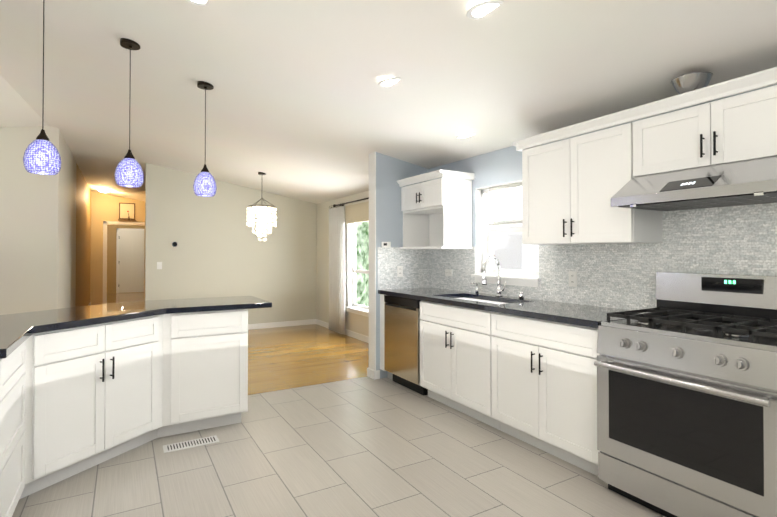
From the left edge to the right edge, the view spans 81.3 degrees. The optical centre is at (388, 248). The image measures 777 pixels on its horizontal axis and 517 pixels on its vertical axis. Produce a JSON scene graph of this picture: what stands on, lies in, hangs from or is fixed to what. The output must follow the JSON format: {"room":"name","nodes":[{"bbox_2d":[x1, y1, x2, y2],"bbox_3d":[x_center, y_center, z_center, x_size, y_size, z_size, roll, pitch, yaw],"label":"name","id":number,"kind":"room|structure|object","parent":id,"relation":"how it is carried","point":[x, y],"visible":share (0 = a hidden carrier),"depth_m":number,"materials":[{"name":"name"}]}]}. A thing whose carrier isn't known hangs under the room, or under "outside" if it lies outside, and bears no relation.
{"room":"kitchen","nodes":[
{"label":"kitchen","id":0,"kind":"room"},
{"bbox_2d":[0,126,59,314],"bbox_3d":[-6.453,-0.290,4.290,5.400,3.250,0.120,0,-1,-30],"label":"wall","id":1,"kind":"structure","parent":0,"point":[29,239],"depth_m":5.45,"materials":[{"name":"beige paint"}]},
{"bbox_2d":[59,132,90,308],"bbox_3d":[-5.821,-0.249,8.430,0.120,3.250,6.380,0,-1,-30],"label":"wall","id":2,"kind":"structure","parent":0,"point":[74,238],"depth_m":7.32,"materials":[{"name":"beige paint"}]},
{"bbox_2d":[90,191,144,304],"bbox_3d":[-6.894,-0.217,11.560,1.440,3.250,0.134,0,-1,-30],"label":"wall","id":3,"kind":"structure","parent":0,"point":[104,210],"depth_m":11.33,"materials":[{"name":"white paint"}]},
{"bbox_2d":[118,203,135,220],"bbox_3d":[-6.689,-0.947,11.574,0.400,0.450,0.090,0,-1,-30],"label":"framed picture","id":4,"kind":"object","parent":3,"relation":"attached to","point":[126,210],"visible":1,"depth_m":11.59,"materials":[{"name":"brown"}]},
{"bbox_2d":[107,225,144,293],"bbox_3d":[-8.754,-0.185,14.651,2.820,3.250,0.120,0,-1,-30],"label":"wall","id":5,"kind":"structure","parent":0,"point":[111,257],"depth_m":14.50,"materials":[{"name":"beige paint"}]},
{"bbox_2d":[116,228,144,292],"bbox_3d":[-8.322,0.391,14.759,0.960,2.100,0.114,0,-1,-30],"label":"door","id":6,"kind":"structure","parent":5,"relation":"in","point":[129,260],"depth_m":14.72,"materials":[{"name":"white wood"}]},
{"bbox_2d":[145,163,316,323],"bbox_3d":[-2.536,-0.257,7.633,2.760,3.250,0.120,0,-1,-30],"label":"wall","id":7,"kind":"structure","parent":0,"point":[220,249],"depth_m":7.49,"materials":[{"name":"beige paint"}]},
{"bbox_2d":[157,262,161,268],"bbox_3d":[-3.529,0.262,6.969,0.070,0.115,0.009,0,-1,-30],"label":"light switch","id":8,"kind":"object","parent":7,"relation":"attached to","point":[159,265],"visible":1,"depth_m":6.96,"materials":[{"name":"white plastic"}]},
{"bbox_2d":[248,319,315,329],"bbox_3d":[-2.521,1.323,7.550,2.743,0.090,0.016,0,-1,-30],"label":"baseboard","id":9,"kind":"structure","parent":7,"relation":"attached to","point":[312,321],"depth_m":7.92,"materials":[{"name":"white wood"}]},
{"bbox_2d":[107,292,368,394],"bbox_3d":[-6.779,1.409,8.651,9.270,0.060,13.400,0,-1,-30],"label":"floor","id":10,"kind":"structure","parent":0,"point":[284,358],"depth_m":5.65,"materials":[{"name":"brown wood"}]},
{"bbox_2d":[12,377,664,516],"bbox_3d":[0.180,1.336,1.488,4.220,0.060,6.000,0,-1,-30],"label":"floor","id":11,"kind":"structure","parent":0,"point":[371,447],"depth_m":2.67,"materials":[{"name":"grey tile"}]},
{"bbox_2d":[0,335,31,516],"bbox_3d":[-1.958,0.873,1.889,0.614,0.876,0.547,0,-1,-30],"label":"base cabinet","id":12,"kind":"object","parent":11,"relation":"on","point":[13,368],"depth_m":2.07,"materials":[{"name":"white wood"}]},
{"bbox_2d":[163,435,218,452],"bbox_3d":[-1.333,1.319,3.058,0.340,0.005,0.120,0,-1,-30],"label":"floor vent","id":13,"kind":"object","parent":11,"relation":"in","point":[189,444],"visible":1,"depth_m":3.05,"materials":[{"name":"white metal"}]},
{"bbox_2d":[160,309,247,435],"bbox_3d":[-1.432,0.889,3.513,0.515,0.876,0.604,0,-1,-30],"label":"base cabinet","id":14,"kind":"object","parent":11,"relation":"on","point":[204,355],"depth_m":3.24,"materials":[{"name":"white wood"}]},
{"bbox_2d":[0,296,271,358],"bbox_3d":[-1.646,0.423,2.736,2.035,0.038,1.785,0,-1,-30],"label":"countertop","id":15,"kind":"structure","parent":14,"relation":"on","point":[17,330],"depth_m":2.87,"materials":[{"name":"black stone"}]},
{"bbox_2d":[380,294,392,379],"bbox_3d":[0.202,0.902,4.769,0.614,0.875,0.105,0,-1,-30],"label":"cabinet filler","id":16,"kind":"object","parent":11,"relation":"on","point":[389,374],"visible":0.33,"depth_m":4.63,"materials":[{"name":"white wood"}]},
{"bbox_2d":[384,295,427,395],"bbox_3d":[0.365,0.900,4.448,0.599,0.872,0.606,0,-1,-30],"label":"dishwasher","id":17,"kind":"object","parent":11,"relation":"on","point":[402,319],"visible":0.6,"depth_m":4.26,"materials":[{"name":"silver metal"}]},
{"bbox_2d":[420,297,599,475],"bbox_3d":[0.972,0.888,3.415,0.638,0.875,1.775,0,-1,-30],"label":"base cabinet","id":18,"kind":"object","parent":11,"relation":"on","point":[531,381],"depth_m":3.04,"materials":[{"name":"white wood"}]},
{"bbox_2d":[378,287,650,327],"bbox_3d":[0.798,0.531,3.727,0.634,0.235,2.496,0,-1,-30],"label":"countertop","id":19,"kind":"structure","parent":18,"relation":"on","point":[580,315],"depth_m":3.25,"materials":[{"name":"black stone"}]},
{"bbox_2d":[470,282,478,293],"bbox_3d":[0.795,0.362,4.178,0.091,0.111,0.030,0,-1,-30],"label":"soap dispenser","id":20,"kind":"object","parent":19,"relation":"on","point":[476,289],"visible":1,"depth_m":4.18,"materials":[{"name":"silver metal"}]},
{"bbox_2d":[482,254,505,296],"bbox_3d":[0.910,0.232,3.887,0.220,0.365,0.110,0,-1,-30],"label":"kitchen faucet","id":21,"kind":"object","parent":19,"relation":"on","point":[484,281],"visible":1,"depth_m":3.92,"materials":[{"name":"silver metal"}]},
{"bbox_2d":[594,272,776,516],"bbox_3d":[1.594,0.727,2.261,0.724,1.175,0.822,0,-1,-30],"label":"steel gas range","id":22,"kind":"object","parent":11,"relation":"on","point":[687,397],"visible":1,"depth_m":2.13,"materials":[{"name":"grey metal"}]},
{"bbox_2d":[317,191,368,336],"bbox_3d":[-0.378,-0.265,6.772,0.150,3.250,3.790,0,-1,-30],"label":"wall","id":23,"kind":"structure","parent":0,"point":[357,323],"depth_m":7.84,"materials":[{"name":"beige paint"}]},
{"bbox_2d":[316,319,368,342],"bbox_3d":[-0.413,1.314,6.709,0.016,0.090,3.596,0,-1,-30],"label":"baseboard","id":24,"kind":"structure","parent":23,"relation":"attached to","point":[358,336],"depth_m":6.97,"materials":[{"name":"white wood"}]},
{"bbox_2d":[329,197,368,207],"bbox_3d":[-0.400,-0.702,6.598,0.124,0.060,2.120,0,-1,-30],"label":"curtain rod","id":25,"kind":"object","parent":23,"relation":"attached to","point":[338,205],"visible":0.6,"depth_m":6.92,"materials":[{"name":"brown metal"}]},
{"bbox_2d":[329,206,344,333],"bbox_3d":[-0.834,0.338,7.257,0.070,1.994,0.562,0,-1,-30],"label":"curtain","id":26,"kind":"object","parent":25,"relation":"hanging from","point":[337,270],"visible":1,"depth_m":7.19,"materials":[{"name":"white fabric"}]},
{"bbox_2d":[345,221,368,316],"bbox_3d":[-0.284,0.158,6.573,0.145,1.650,1.370,0,-1,-30],"label":"dining room window","id":27,"kind":"structure","parent":23,"relation":"in","point":[356,308],"depth_m":7.08,"materials":[{"name":"white"}]},
{"bbox_2d":[345,201,368,223],"bbox_3d":[-0.342,-0.533,6.546,0.038,0.280,1.280,0,-1,-30],"label":"blinds","id":28,"kind":"object","parent":23,"relation":"attached to","point":[357,213],"visible":0.62,"depth_m":6.73,"materials":[{"name":"beige fabric"}]},
{"bbox_2d":[0,0,776,203],"bbox_3d":[-5.256,-1.164,6.063,9.601,1.264,19.650,0,-1,-30],"label":"ceiling","id":29,"kind":"structure","parent":0,"point":[301,104],"depth_m":3.07,"materials":[{"name":"white paint"}]},
{"bbox_2d":[23,0,60,174],"bbox_3d":[-1.957,-0.954,2.564,0.173,1.053,0.173,0,-1,-30],"label":"pendant light","id":30,"kind":"object","parent":29,"relation":"hanging from","point":[41,156],"visible":1,"depth_m":2.52,"materials":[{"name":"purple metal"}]},
{"bbox_2d":[98,189,109,192],"bbox_3d":[-6.670,-1.350,10.598,0.250,0.075,0.250,0,-1,-30],"label":"light","id":31,"kind":"object","parent":29,"relation":"attached to","point":[103,190],"visible":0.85,"depth_m":10.53,"materials":[{"name":"white"}]},
{"bbox_2d":[115,38,143,186],"bbox_3d":[-1.749,-0.912,3.058,0.173,0.979,0.173,0,-1,-30],"label":"pendant light","id":32,"kind":"object","parent":29,"relation":"hanging from","point":[128,171],"visible":1,"depth_m":3.01,"materials":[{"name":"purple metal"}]},
{"bbox_2d":[186,0,206,5],"bbox_3d":[-0.988,-1.338,2.401,0.185,0.040,0.188,0,-1,-30],"label":"recessed light","id":33,"kind":"object","parent":29,"relation":"in","point":[199,2],"visible":0.65,"depth_m":2.44,"materials":[{"name":"white"}]},
{"bbox_2d":[193,81,216,196],"bbox_3d":[-1.447,-0.862,3.570,0.173,0.889,0.173,0,-1,-30],"label":"pendant light","id":34,"kind":"object","parent":29,"relation":"hanging from","point":[204,184],"visible":0.98,"depth_m":3.52,"materials":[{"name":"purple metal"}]},
{"bbox_2d":[246,172,276,240],"bbox_3d":[-1.795,-0.592,6.413,0.423,0.980,0.419,0,-1,-30],"label":"chandelier","id":35,"kind":"object","parent":29,"relation":"hanging from","point":[264,211],"visible":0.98,"depth_m":6.38,"materials":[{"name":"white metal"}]},
{"bbox_2d":[378,77,400,86],"bbox_3d":[0.021,-1.124,3.060,0.185,0.040,0.188,0,-1,-30],"label":"recessed light","id":36,"kind":"object","parent":29,"relation":"in","point":[388,82],"visible":0.6,"depth_m":3.02,"materials":[{"name":"white plastic"}]},
{"bbox_2d":[456,133,475,138],"bbox_3d":[0.666,-0.954,3.826,0.185,0.040,0.188,0,-1,-30],"label":"recessed light","id":37,"kind":"object","parent":29,"relation":"in","point":[464,136],"visible":0.73,"depth_m":3.79,"materials":[{"name":"white"}]},
{"bbox_2d":[466,0,502,19],"bbox_3d":[0.468,-1.144,2.169,0.185,0.040,0.188,0,-1,-30],"label":"recessed light","id":38,"kind":"object","parent":29,"relation":"in","point":[477,11],"visible":0.71,"depth_m":2.14,"materials":[{"name":"white"}]},
{"bbox_2d":[369,152,428,377],"bbox_3d":[0.170,-0.284,4.902,0.797,3.250,0.138,0,-1,-30],"label":"wall","id":39,"kind":"structure","parent":0,"point":[386,173],"depth_m":4.71,"materials":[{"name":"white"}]},
{"bbox_2d":[367,367,379,377],"bbox_3d":[0.133,1.296,4.936,0.810,0.090,0.040,0,-1,-30],"label":"baseboard","id":40,"kind":"structure","parent":39,"relation":"attached to","point":[373,374],"depth_m":4.64,"materials":[{"name":"white wood"}]},
{"bbox_2d":[381,242,390,247],"bbox_3d":[-0.025,-0.041,4.696,0.100,0.060,0.022,0,-1,-30],"label":"thermostat","id":41,"kind":"object","parent":39,"relation":"attached to","point":[385,244],"visible":0.98,"depth_m":4.69,"materials":[{"name":"white plastic"}]},
{"bbox_2d":[519,291,523,298],"bbox_3d":[1.095,0.383,3.728,0.039,0.059,0.040,0,-1,-30],"label":"soap dispenser","id":42,"kind":"object","parent":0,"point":[521,294],"visible":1,"depth_m":3.71,"materials":[{"name":"silver metal"}]},
{"bbox_2d":[429,84,776,306],"bbox_3d":[1.965,-0.308,2.512,0.120,3.250,5.930,0,-1,-30],"label":"wall","id":43,"kind":"structure","parent":0,"point":[500,166],"depth_m":4.14,"materials":[{"name":"paint"}]},
{"bbox_2d":[397,169,474,248],"bbox_3d":[0.452,-0.358,4.557,0.414,0.724,0.768,0,-1,-30],"label":"upper cabinet","id":44,"kind":"object","parent":43,"relation":"attached to","point":[437,213],"visible":1,"depth_m":4.35,"materials":[{"name":"white wood"}]},
{"bbox_2d":[471,180,540,286],"bbox_3d":[1.052,-0.131,4.003,0.145,0.895,0.810,0,-1,-30],"label":"kitchen window","id":45,"kind":"structure","parent":43,"relation":"in","point":[485,231],"depth_m":4.19,"materials":[{"name":"white"}]},
{"bbox_2d":[489,182,521,225],"bbox_3d":[1.093,-0.389,3.944,0.036,0.349,0.591,0,-1,-30],"label":"window blinds","id":46,"kind":"object","parent":45,"relation":"attached to","point":[515,186],"visible":0.58,"depth_m":4.01,"materials":[{"name":"grey"}]},
{"bbox_2d":[377,203,776,309],"bbox_3d":[1.226,0.162,3.006,0.647,1.120,4.199,0,-1,-30],"label":"tile backsplash","id":47,"kind":"structure","parent":43,"relation":"attached to","point":[740,240],"depth_m":3.01,"materials":[{"name":"tile"}]},
{"bbox_2d":[397,266,402,276],"bbox_3d":[0.122,0.239,4.778,0.070,0.115,0.008,0,-1,-30],"label":"outlet","id":48,"kind":"object","parent":47,"relation":"attached to","point":[399,271],"visible":1,"depth_m":4.77,"materials":[{"name":"white plastic"}]},
{"bbox_2d":[445,269,451,275],"bbox_3d":[0.619,0.248,4.656,0.008,0.070,0.115,0,-1,-30],"label":"outlet","id":49,"kind":"object","parent":47,"relation":"attached to","point":[448,272],"visible":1,"depth_m":4.65,"materials":[{"name":"white plastic"}]},
{"bbox_2d":[569,271,576,286],"bbox_3d":[1.373,0.225,3.371,0.008,0.115,0.070,0,-1,-30],"label":"outlet","id":50,"kind":"object","parent":47,"relation":"attached to","point":[572,278],"visible":1,"depth_m":3.36,"materials":[{"name":"white plastic"}]},
{"bbox_2d":[517,119,662,244],"bbox_3d":[1.355,-0.388,3.105,0.327,0.710,0.849,0,-1,-30],"label":"upper cabinet","id":51,"kind":"object","parent":43,"relation":"attached to","point":[571,187],"depth_m":2.95,"materials":[{"name":"white wood"}]},
{"bbox_2d":[633,79,776,177],"bbox_3d":[1.779,-0.585,2.384,0.327,0.330,0.822,0,-1,-30],"label":"upper cabinet","id":52,"kind":"object","parent":43,"relation":"attached to","point":[742,127],"depth_m":2.31,"materials":[{"name":"white wood"}]},
{"bbox_2d":[671,72,712,93],"bbox_3d":[1.628,-0.863,2.430,0.190,0.101,0.190,0,-1,-30],"label":"steel bowl","id":53,"kind":"object","parent":52,"relation":"on","point":[685,83],"visible":0.69,"depth_m":2.37,"materials":[{"name":"silver metal"}]},
{"bbox_2d":[611,157,776,210],"bbox_3d":[1.687,-0.321,2.326,0.542,0.191,0.816,0,-1,-30],"label":"range hood","id":54,"kind":"object","parent":52,"relation":"attached to","point":[752,182],"visible":0.98,"depth_m":2.22,"materials":[{"name":"silver metal"}]},
{"label":"outside","id":55,"kind":"structure","parent":0,"visible":0},
{"bbox_2d":[356,221,368,306],"bbox_3d":[-0.646,-0.503,10.414,0.306,4.800,6.400,0,-1,-30],"label":"hedge","id":56,"kind":"object","parent":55,"point":[362,247],"depth_m":10.35,"materials":[{"name":"green plant"}]},
{"bbox_2d":[493,189,538,270],"bbox_3d":[1.382,-0.508,4.995,0.735,4.700,4.400,0,-1,-30],"label":"neighbouring house","id":57,"kind":"structure","parent":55,"point":[511,244],"depth_m":5.42,"materials":[{"name":"white"}]}
]}

